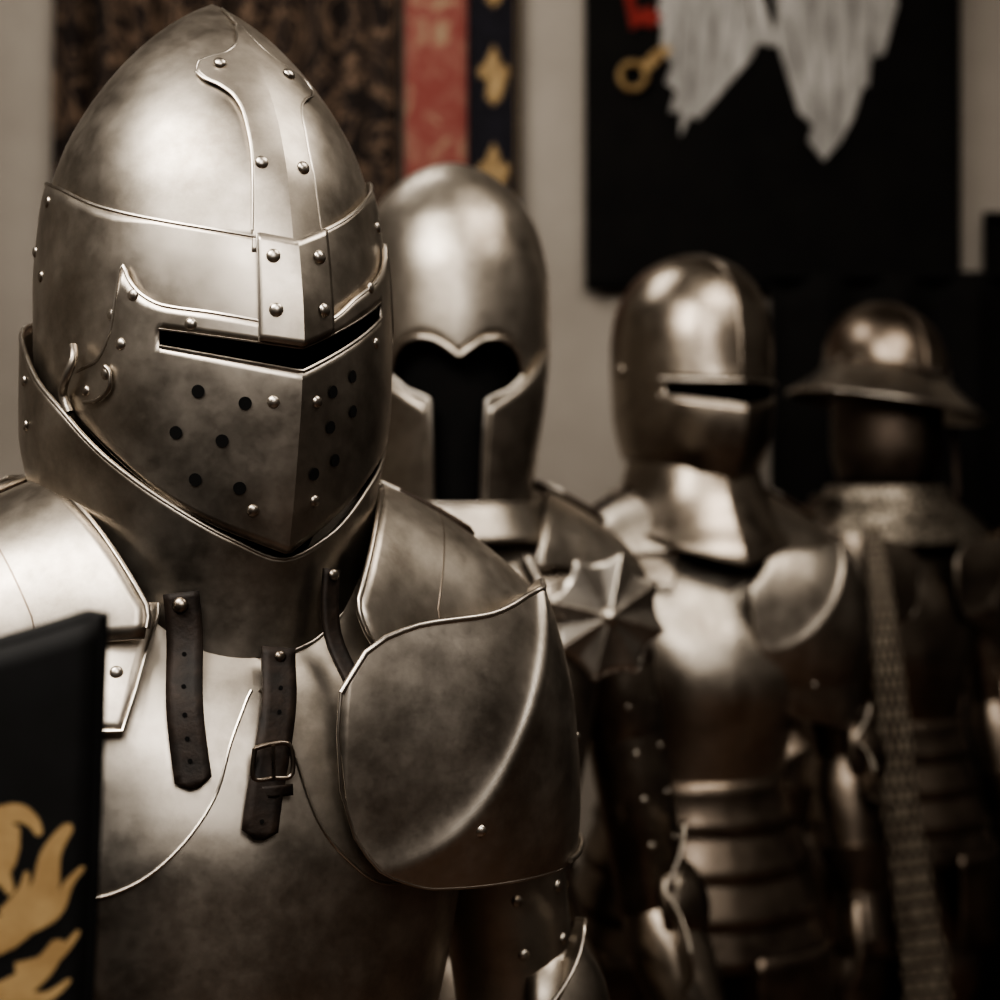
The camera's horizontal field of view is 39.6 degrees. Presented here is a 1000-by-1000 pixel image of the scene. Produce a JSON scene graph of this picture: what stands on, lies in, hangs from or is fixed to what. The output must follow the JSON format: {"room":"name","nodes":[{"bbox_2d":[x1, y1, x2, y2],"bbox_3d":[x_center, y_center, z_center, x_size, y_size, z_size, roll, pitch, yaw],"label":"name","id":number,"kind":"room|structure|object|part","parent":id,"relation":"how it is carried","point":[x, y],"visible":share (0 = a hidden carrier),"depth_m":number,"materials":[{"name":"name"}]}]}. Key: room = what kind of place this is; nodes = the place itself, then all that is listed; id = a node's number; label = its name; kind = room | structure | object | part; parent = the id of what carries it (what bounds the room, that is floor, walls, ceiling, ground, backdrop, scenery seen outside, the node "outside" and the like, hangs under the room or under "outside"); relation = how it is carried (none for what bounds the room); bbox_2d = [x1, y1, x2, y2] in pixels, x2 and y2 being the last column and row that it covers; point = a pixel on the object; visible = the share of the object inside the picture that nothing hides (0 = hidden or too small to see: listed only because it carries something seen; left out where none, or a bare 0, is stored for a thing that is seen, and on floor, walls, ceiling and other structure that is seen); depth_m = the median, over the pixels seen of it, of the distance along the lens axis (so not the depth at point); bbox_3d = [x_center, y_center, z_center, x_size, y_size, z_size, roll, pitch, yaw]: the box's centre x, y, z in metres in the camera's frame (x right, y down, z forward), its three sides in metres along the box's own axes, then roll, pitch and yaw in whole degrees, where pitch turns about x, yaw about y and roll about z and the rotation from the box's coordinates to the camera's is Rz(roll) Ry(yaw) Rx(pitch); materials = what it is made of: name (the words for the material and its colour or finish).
{"room":"historic interior","nodes":[
{"label":"historic interior","id":0,"kind":"room"},
{"bbox_2d":[0,0,999,877],"bbox_3d":[0.300,-0.200,3.800,6.600,3.300,0.100,0,0,0],"label":"wall","id":1,"kind":"structure","parent":0,"point":[578,453],"depth_m":3.75,"materials":[{"name":"paint"}]},
{"bbox_2d":[52,0,397,205],"bbox_3d":[-0.739,-0.958,3.670,0.941,1.117,0.088,0,0,0],"label":"tapestry","id":2,"kind":"object","parent":1,"relation":"hanging from","point":[347,50],"visible":0.3,"depth_m":3.67,"materials":[{"name":"brown fabric"}]},
{"bbox_2d":[405,0,466,177],"bbox_3d":[-0.171,-0.983,3.690,0.166,1.067,0.023,0,0,0],"label":"tapestry border","id":3,"kind":"object","parent":1,"relation":"hanging from","point":[435,30],"visible":0.47,"depth_m":3.69,"materials":[{"name":"red fabric"}]},
{"bbox_2d":[469,0,519,200],"bbox_3d":[-0.011,-0.963,3.695,0.142,1.107,0.024,0,0,0],"label":"tapestry border","id":4,"kind":"object","parent":1,"relation":"attached to","point":[494,25],"visible":0.45,"depth_m":3.69,"materials":[{"name":"fabric"}]},
{"bbox_3d":[0.044,-0.960,3.688,0.004,1.080,0.004,0,0,15],"label":"gold trim","id":5,"kind":"part","parent":4,"relation":"part of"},
{"bbox_2d":[585,0,959,290],"bbox_3d":[0.726,-1.052,3.692,1.058,0.989,0.039,0,0,0],"label":"banner","id":6,"kind":"object","parent":1,"relation":"attached to","point":[759,137],"visible":0.9,"depth_m":3.69,"materials":[{"name":"black fabric"}]},
{"bbox_3d":[0.379,-1.303,3.688,0.107,0.112,0.004,0,0,0],"label":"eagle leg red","id":7,"kind":"part","parent":6,"relation":"part of","materials":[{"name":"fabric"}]},
{"bbox_2d":[983,212,999,271],"bbox_3d":[1.760,-0.683,3.700,0.941,0.167,0.026,0,0,0],"label":"panel","id":8,"kind":"object","parent":1,"relation":"attached to","point":[991,220],"visible":0.91,"depth_m":3.71,"materials":[{"name":"black fabric"}]},
{"bbox_3d":[1.760,-0.755,3.700,0.940,0.023,0.023,0,0,0],"label":"hanging rod","id":9,"kind":"part","parent":8,"relation":"part of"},
{"bbox_3d":[0.250,1.500,0.925,6.700,0.100,5.850,0,0,0],"label":"floor","id":10,"kind":"structure","parent":0,"visible":0},
{"bbox_2d":[0,609,108,999],"bbox_3d":[-0.346,0.749,0.610,0.258,1.402,0.240,0,0,43],"label":"heraldic shield","id":11,"kind":"object","parent":10,"relation":"on","point":[53,674],"visible":1,"depth_m":0.60,"materials":[{"name":"black metal"}]},
{"bbox_2d":[0,4,609,999],"bbox_3d":[-0.209,0.550,0.980,0.598,1.799,0.407,0,0,0],"label":"suit","id":12,"kind":"object","parent":10,"relation":"on","point":[341,749],"visible":0.99,"depth_m":0.88,"materials":[{"name":"metal"}]},
{"bbox_3d":[-0.352,0.051,0.935,0.182,0.131,0.265,0,0,-24],"label":"shoulder plate","id":13,"kind":"part","parent":12,"relation":"part of","materials":[{"name":"metal"}]},
{"bbox_3d":[-0.206,-0.139,0.986,0.251,0.198,0.244,0,0,0],"label":"brow plate","id":14,"kind":"part","parent":12,"relation":"part of","materials":[{"name":"metal"}]},
{"bbox_3d":[-0.152,-0.073,0.913,0.236,0.214,0.112,0,0,-32],"label":"visor plate","id":15,"kind":"part","parent":12,"relation":"part of","materials":[{"name":"metal"}]},
{"bbox_3d":[-0.156,-0.241,0.914,0.087,0.172,0.090,0,0,0],"label":"crest plate","id":16,"kind":"part","parent":12,"relation":"part of","materials":[{"name":"metal"}]},
{"bbox_3d":[-0.127,-0.135,0.872,0.051,0.079,0.020,0,0,-34],"label":"riveted plate","id":17,"kind":"part","parent":12,"relation":"part of","materials":[{"name":"metal"}]},
{"bbox_3d":[-0.062,0.052,1.064,0.182,0.133,0.265,0,0,-24],"label":"shoulder plate","id":18,"kind":"part","parent":12,"relation":"part of","materials":[{"name":"metal"}]},
{"bbox_2d":[526,944,609,999],"bbox_3d":[0.057,0.408,1.101,0.060,0.137,0.125,0,0,12],"label":"cup","id":19,"kind":"object","parent":12,"relation":"on","point":[548,966],"depth_m":1.06,"materials":[{"name":"metal"}]},
{"bbox_2d":[377,163,725,999],"bbox_3d":[-0.056,0.513,1.734,0.736,1.874,0.371,0,0,-20],"label":"suit","id":20,"kind":"object","parent":10,"relation":"on","point":[471,353],"visible":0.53,"depth_m":1.66,"materials":[{"name":"metal"}]},
{"bbox_3d":[-0.127,-0.080,1.655,0.111,0.204,0.035,0,0,41],"label":"cheek plate","id":21,"kind":"part","parent":20,"relation":"part of","materials":[{"name":"metal"}]},
{"bbox_3d":[0.021,-0.080,1.671,0.035,0.204,0.111,0,0,37],"label":"cheek plate","id":22,"kind":"part","parent":20,"relation":"part of","materials":[{"name":"metal"}]},
{"bbox_3d":[0.087,0.051,1.804,0.182,0.131,0.265,0,0,-20],"label":"shoulder plate","id":23,"kind":"part","parent":20,"relation":"part of","materials":[{"name":"metal"}]},
{"bbox_3d":[0.239,0.637,1.804,0.107,0.241,0.189,0,0,-39],"label":"forearm plate","id":24,"kind":"part","parent":20,"relation":"part of","materials":[{"name":"metal"}]},
{"bbox_2d":[658,858,709,931],"bbox_3d":[0.245,0.537,1.836,0.064,0.136,0.125,0,0,17],"label":"cup","id":25,"kind":"object","parent":20,"relation":"on","point":[690,895],"depth_m":1.80,"materials":[{"name":"metal"}]},
{"bbox_2d":[572,254,892,999],"bbox_3d":[0.319,0.523,2.284,0.669,1.853,0.381,0,0,0],"label":"suit","id":26,"kind":"object","parent":10,"relation":"on","point":[763,614],"visible":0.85,"depth_m":2.17,"materials":[{"name":"metal"}]},
{"bbox_3d":[0.164,0.051,2.264,0.182,0.131,0.265,0,0,-13],"label":"shoulder plate","id":27,"kind":"part","parent":26,"relation":"part of","materials":[{"name":"metal"}]},
{"bbox_3d":[0.472,0.052,2.336,0.182,0.133,0.265,0,0,-13],"label":"shoulder plate","id":28,"kind":"part","parent":26,"relation":"part of","materials":[{"name":"metal"}]},
{"bbox_3d":[0.585,0.533,2.338,0.108,0.230,0.134,0,0,0],"label":"forearm plate","id":29,"kind":"part","parent":26,"relation":"part of","materials":[{"name":"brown metal"}]},
{"bbox_2d":[844,718,886,781],"bbox_3d":[0.618,0.426,2.344,0.065,0.136,0.125,0,0,24],"label":"cup","id":30,"kind":"object","parent":26,"relation":"on","point":[871,738],"depth_m":2.30,"materials":[{"name":"metal"}]},
{"bbox_2d":[766,272,999,999],"bbox_3d":[2.010,0.430,3.590,2.640,2.040,0.060,0,0,0],"label":"drape","id":31,"kind":"object","parent":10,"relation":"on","point":[963,308],"visible":0.26,"depth_m":3.58,"materials":[{"name":"black fabric"}]},
{"bbox_3d":[2.010,-0.578,3.590,2.640,0.023,0.023,0,0,0],"label":"hanging rod","id":32,"kind":"part","parent":31,"relation":"part of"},
{"bbox_2d":[785,301,999,999],"bbox_3d":[0.823,0.517,2.875,0.471,1.864,0.610,0,0,37],"label":"suit","id":33,"kind":"object","parent":10,"relation":"on","point":[928,567],"visible":0.63,"depth_m":2.76,"materials":[{"name":"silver metal"}]},
{"bbox_3d":[0.557,0.533,2.786,0.109,0.231,0.133,0,0,0],"label":"forearm plate","id":34,"kind":"part","parent":33,"relation":"part of","materials":[{"name":"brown metal"}]},
{"bbox_3d":[0.657,0.052,2.846,0.182,0.133,0.265,0,0,-20],"label":"shoulder plate","id":35,"kind":"part","parent":33,"relation":"part of","materials":[{"name":"metal"}]},
{"bbox_2d":[786,301,989,425],"bbox_3d":[0.806,-0.285,2.900,0.409,0.259,0.421,0,0,0],"label":"helmet","id":36,"kind":"object","parent":33,"relation":"on","point":[884,364],"depth_m":2.79,"materials":[{"name":"metal"}]},
{"bbox_3d":[0.773,0.542,2.639,0.181,0.987,0.071,0,0,31],"label":"woven sash","id":37,"kind":"part","parent":33,"relation":"part of","materials":[{"name":"fabric"}]},
{"bbox_3d":[0.955,0.052,2.954,0.182,0.133,0.265,0,0,-20],"label":"shoulder plate","id":38,"kind":"part","parent":33,"relation":"part of","materials":[{"name":"metal"}]},
{"bbox_3d":[1.065,0.533,2.970,0.109,0.231,0.133,0,0,0],"label":"forearm plate","id":39,"kind":"part","parent":33,"relation":"part of","materials":[{"name":"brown metal"}]}
]}

